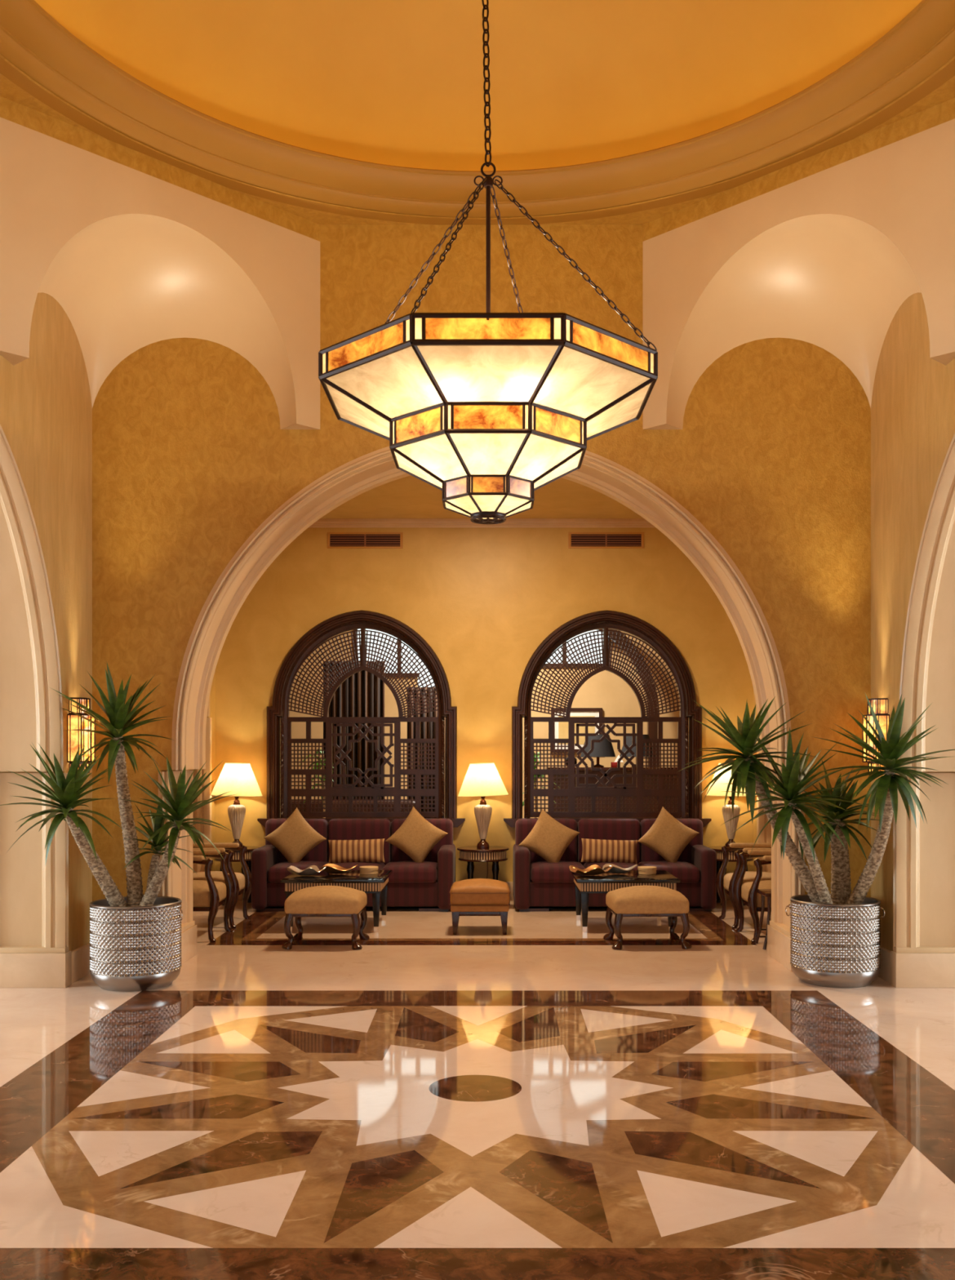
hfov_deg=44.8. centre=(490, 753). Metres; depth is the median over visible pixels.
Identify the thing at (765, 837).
trim
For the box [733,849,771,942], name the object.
armchair
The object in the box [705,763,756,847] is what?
table lamp
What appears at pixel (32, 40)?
trim
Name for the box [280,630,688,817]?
wall
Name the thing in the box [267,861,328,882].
seat cushion
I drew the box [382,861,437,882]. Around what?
seat cushion
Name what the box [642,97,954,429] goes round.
wall
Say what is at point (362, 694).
lattice screen
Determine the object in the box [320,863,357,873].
shell bowl
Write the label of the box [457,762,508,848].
table lamp
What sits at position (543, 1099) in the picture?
floor
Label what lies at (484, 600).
wall
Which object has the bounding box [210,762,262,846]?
table lamp
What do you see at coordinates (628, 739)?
lamp
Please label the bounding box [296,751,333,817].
potted houseplant
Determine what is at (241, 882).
armchair
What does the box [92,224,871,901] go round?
wall
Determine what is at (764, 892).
folding stand
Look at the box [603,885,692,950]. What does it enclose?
footstool
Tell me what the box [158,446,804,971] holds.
trim
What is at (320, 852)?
cushion
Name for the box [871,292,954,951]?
wall
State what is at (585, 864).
seat cushion
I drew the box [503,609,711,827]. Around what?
window
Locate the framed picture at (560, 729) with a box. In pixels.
[551,707,602,752]
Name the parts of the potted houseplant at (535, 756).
stem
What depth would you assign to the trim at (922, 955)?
7.90 m
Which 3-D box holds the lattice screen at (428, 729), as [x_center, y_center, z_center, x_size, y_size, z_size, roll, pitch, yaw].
[-0.835,0.350,15.595,0.570,2.500,0.135,0,0,0]
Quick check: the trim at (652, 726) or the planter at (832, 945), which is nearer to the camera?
the planter at (832, 945)
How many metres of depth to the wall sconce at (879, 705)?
8.22 m
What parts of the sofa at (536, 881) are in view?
arm, backrest, arm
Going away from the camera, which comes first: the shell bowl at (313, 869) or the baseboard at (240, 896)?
the shell bowl at (313, 869)
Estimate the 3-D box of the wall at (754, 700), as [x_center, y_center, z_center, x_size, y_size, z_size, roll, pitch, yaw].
[3.085,-0.500,10.967,0.400,4.200,3.465,0,0,0]
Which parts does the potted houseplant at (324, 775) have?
stem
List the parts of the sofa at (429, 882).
arm, arm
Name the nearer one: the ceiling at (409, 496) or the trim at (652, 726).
the ceiling at (409, 496)
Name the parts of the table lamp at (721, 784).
lamp shade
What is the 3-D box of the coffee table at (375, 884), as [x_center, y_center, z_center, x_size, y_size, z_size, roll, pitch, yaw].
[-1.410,1.363,10.775,0.924,0.475,0.890,0,0,0]
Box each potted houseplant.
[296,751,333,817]
[522,751,559,817]
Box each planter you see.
[89,896,182,991]
[785,893,884,987]
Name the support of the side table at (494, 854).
on the floor
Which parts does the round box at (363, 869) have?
lid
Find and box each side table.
[213,845,258,905]
[457,845,509,879]
[709,845,753,905]
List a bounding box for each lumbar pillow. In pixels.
[328,838,385,863]
[581,838,637,864]
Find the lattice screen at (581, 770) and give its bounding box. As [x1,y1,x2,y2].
[545,767,688,817]
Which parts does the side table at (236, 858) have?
apron rail, leg, leg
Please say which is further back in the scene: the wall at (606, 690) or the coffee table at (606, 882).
the wall at (606, 690)
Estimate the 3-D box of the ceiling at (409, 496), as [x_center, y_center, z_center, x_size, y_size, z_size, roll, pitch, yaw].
[0.000,-2.610,10.977,14.000,0.080,3.485,0,0,0]
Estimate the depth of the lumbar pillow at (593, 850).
12.02 m
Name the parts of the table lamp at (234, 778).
lamp shade, shade trim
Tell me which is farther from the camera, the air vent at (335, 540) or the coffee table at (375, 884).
the air vent at (335, 540)
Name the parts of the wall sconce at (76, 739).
glass panel, glass panel, glass panel, glass panel, glass panel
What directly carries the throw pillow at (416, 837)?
on the sofa at (429, 882)
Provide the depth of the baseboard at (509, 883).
12.67 m
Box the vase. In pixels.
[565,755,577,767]
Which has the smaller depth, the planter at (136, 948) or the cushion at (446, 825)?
the planter at (136, 948)
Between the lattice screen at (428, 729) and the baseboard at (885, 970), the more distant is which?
the lattice screen at (428, 729)
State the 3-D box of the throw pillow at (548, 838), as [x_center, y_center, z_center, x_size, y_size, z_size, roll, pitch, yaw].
[0.616,0.891,12.118,0.647,0.631,0.248,0,0,4]
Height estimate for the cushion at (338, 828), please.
0.505 m
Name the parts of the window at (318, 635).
lattice panel, lattice panel, lattice panel, lattice panel, lattice panel, lattice panel, sill, lattice panel, frame, lattice panel, lattice panel, lattice panel, lattice panel, lattice panel, lattice panel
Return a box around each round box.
[359,866,378,874]
[637,866,656,875]
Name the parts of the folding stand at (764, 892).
leg, leg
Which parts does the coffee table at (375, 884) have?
leg, apron rail, leg, leg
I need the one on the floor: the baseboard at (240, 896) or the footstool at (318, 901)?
the footstool at (318, 901)
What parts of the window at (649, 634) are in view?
lattice panel, lattice panel, lattice panel, lattice panel, lattice panel, lattice panel, lattice panel, sill, lattice panel, lattice panel, lattice panel, lattice panel, lattice panel, lattice panel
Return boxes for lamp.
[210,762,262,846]
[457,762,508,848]
[580,734,615,767]
[619,734,655,764]
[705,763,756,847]
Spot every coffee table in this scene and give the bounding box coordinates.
[280,870,392,932]
[569,870,680,932]
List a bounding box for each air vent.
[327,532,403,548]
[568,532,644,548]
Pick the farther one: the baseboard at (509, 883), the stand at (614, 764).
the stand at (614, 764)
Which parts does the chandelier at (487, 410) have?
strip panel, glass panel, amber panel, glass panel, strip panel, strip panel, glass panel, amber panel, strip panel, glass panel, chain, strip panel, chain, strip panel, amber panel, glass panel, glass panel, hanging chain, amber panel, tier frame, tier frame, rod, glass panel, glass panel, glass panel, amber panel, amber panel, tier frame, chain, glass panel, glass panel, amber panel, strip panel, strip panel, glass panel, strip panel, glass panel, amber panel, strip panel, chain, strip panel, glass panel, amber panel, glass panel, strip panel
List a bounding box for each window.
[257,609,465,827]
[353,628,610,687]
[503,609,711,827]
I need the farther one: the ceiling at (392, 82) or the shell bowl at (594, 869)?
the shell bowl at (594, 869)
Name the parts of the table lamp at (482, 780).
lamp shade, shade trim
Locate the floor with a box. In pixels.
[0,900,954,1279]
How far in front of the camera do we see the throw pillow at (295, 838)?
12.04 m
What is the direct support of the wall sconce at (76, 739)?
attached to the wall at (46, 406)
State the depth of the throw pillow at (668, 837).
12.04 m
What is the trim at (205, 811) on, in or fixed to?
attached to the wall at (212, 695)
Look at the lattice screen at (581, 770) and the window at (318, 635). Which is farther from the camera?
the lattice screen at (581, 770)
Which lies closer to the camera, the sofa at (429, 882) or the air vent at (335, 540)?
the sofa at (429, 882)
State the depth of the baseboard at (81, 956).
8.25 m
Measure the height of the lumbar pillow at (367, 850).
0.261 m
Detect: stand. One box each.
[610,755,623,767]
[754,888,771,950]
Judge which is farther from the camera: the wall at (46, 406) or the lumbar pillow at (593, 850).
the lumbar pillow at (593, 850)
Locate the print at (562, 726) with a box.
[558,715,595,744]
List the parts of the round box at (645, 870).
lid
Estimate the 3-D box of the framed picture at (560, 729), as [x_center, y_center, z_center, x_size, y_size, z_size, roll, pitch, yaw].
[1.280,-0.350,17.165,0.760,0.660,0.050,0,0,0]
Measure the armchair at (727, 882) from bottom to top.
0.984 m
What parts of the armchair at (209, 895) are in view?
arm rail, arm rail, seat rail, seat, leg, leg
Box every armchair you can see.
[193,843,252,928]
[193,849,235,942]
[715,843,771,928]
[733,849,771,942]
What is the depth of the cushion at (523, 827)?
12.31 m
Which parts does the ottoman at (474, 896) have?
leg, rail, leg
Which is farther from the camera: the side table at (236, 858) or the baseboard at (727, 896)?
the baseboard at (727, 896)
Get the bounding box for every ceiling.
[34,0,922,171]
[320,475,643,518]
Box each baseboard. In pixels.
[71,942,90,982]
[237,893,242,900]
[505,881,513,900]
[724,888,729,900]
[878,946,890,983]
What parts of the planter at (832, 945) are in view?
ring handle, ring handle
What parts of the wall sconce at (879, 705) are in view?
glass panel, glass panel, glass panel, glass panel, glass panel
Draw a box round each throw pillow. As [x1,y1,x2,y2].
[263,807,326,862]
[386,806,448,862]
[518,808,579,862]
[637,806,698,862]
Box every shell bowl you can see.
[287,865,325,875]
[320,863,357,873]
[568,864,613,875]
[602,863,636,873]
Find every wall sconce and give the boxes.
[67,697,95,773]
[862,697,889,772]
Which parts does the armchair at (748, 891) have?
leg, leg, seat, seat rail, arm rail, arm rail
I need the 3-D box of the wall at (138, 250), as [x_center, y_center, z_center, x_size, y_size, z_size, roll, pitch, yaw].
[-2.102,-3.158,7.718,1.687,1.515,1.705,0,0,0]
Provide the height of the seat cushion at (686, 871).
0.185 m
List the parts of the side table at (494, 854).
leg, apron rail, leg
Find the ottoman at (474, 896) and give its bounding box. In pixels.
[449,878,510,934]
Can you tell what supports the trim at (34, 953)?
attached to the wall at (46, 406)
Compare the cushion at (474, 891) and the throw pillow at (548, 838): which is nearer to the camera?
the cushion at (474, 891)
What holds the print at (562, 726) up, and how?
attached to the framed picture at (560, 729)
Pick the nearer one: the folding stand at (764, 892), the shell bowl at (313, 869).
the folding stand at (764, 892)
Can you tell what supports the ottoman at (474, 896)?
on the floor
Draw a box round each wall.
[0,96,319,429]
[0,292,92,951]
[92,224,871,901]
[206,671,215,871]
[215,527,753,881]
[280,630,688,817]
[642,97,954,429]
[753,691,757,871]
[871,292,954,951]
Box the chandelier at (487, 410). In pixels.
[318,0,657,524]
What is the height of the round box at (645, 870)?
0.066 m
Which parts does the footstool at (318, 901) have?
leg, leg, seat, leg, leg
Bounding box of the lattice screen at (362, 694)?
[323,661,384,799]
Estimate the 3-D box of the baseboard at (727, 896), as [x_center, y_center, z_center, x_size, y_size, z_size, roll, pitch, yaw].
[2.580,1.500,12.688,0.610,0.200,0.025,0,0,0]
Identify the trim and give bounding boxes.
[0,0,954,224]
[0,424,71,987]
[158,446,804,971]
[185,697,211,872]
[309,518,655,527]
[595,628,659,767]
[756,741,774,872]
[890,432,954,987]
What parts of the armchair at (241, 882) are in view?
arm rail, seat, leg, leg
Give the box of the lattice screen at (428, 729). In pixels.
[407,686,446,817]
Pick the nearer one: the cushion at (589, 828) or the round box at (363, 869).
the round box at (363, 869)
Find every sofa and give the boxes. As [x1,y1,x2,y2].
[251,818,455,911]
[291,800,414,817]
[512,818,716,911]
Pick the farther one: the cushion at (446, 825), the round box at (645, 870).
the cushion at (446, 825)
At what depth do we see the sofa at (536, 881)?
11.75 m
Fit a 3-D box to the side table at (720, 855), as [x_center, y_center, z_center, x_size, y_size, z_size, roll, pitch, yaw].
[2.570,1.301,12.360,0.500,0.598,0.500,0,0,0]
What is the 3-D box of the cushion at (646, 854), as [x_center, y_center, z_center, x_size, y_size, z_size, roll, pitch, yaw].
[1.940,0.948,12.410,0.662,0.505,0.200,0,0,0]
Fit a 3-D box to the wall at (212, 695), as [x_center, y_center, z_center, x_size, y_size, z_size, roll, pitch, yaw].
[-3.215,-0.500,10.967,0.400,4.200,3.465,0,0,0]
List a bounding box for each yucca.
[0,662,237,906]
[678,692,954,904]
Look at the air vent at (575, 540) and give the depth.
12.69 m
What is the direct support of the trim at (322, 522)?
attached to the wall at (484, 600)
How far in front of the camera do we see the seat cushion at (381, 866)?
11.89 m
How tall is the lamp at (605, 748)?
0.440 m
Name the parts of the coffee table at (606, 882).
leg, leg, apron rail, leg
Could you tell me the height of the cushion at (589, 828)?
0.505 m
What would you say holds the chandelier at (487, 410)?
hanging from the ceiling at (392, 82)
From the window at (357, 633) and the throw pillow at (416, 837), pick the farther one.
the window at (357, 633)
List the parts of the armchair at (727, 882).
leg, leg, seat, arm rail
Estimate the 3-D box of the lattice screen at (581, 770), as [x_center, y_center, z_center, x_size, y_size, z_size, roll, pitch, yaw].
[1.900,0.890,15.650,2.300,1.420,0.560,0,0,0]
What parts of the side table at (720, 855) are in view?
leg, leg, apron rail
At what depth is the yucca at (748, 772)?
7.88 m
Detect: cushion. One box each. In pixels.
[265,818,328,862]
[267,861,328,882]
[328,818,391,865]
[334,862,385,870]
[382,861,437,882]
[391,818,453,862]
[450,878,509,904]
[515,818,577,862]
[530,861,585,882]
[577,818,639,865]
[582,862,639,870]
[637,861,700,882]
[640,818,702,863]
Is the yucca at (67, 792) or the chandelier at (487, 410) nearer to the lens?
the chandelier at (487, 410)
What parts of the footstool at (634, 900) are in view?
leg, leg, seat, leg, leg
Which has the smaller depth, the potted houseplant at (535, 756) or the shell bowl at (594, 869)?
the shell bowl at (594, 869)
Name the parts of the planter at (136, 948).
ring handle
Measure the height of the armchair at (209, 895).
0.984 m
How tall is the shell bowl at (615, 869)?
0.083 m
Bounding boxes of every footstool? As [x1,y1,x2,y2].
[281,885,369,950]
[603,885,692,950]
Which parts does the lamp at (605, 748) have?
lamp shade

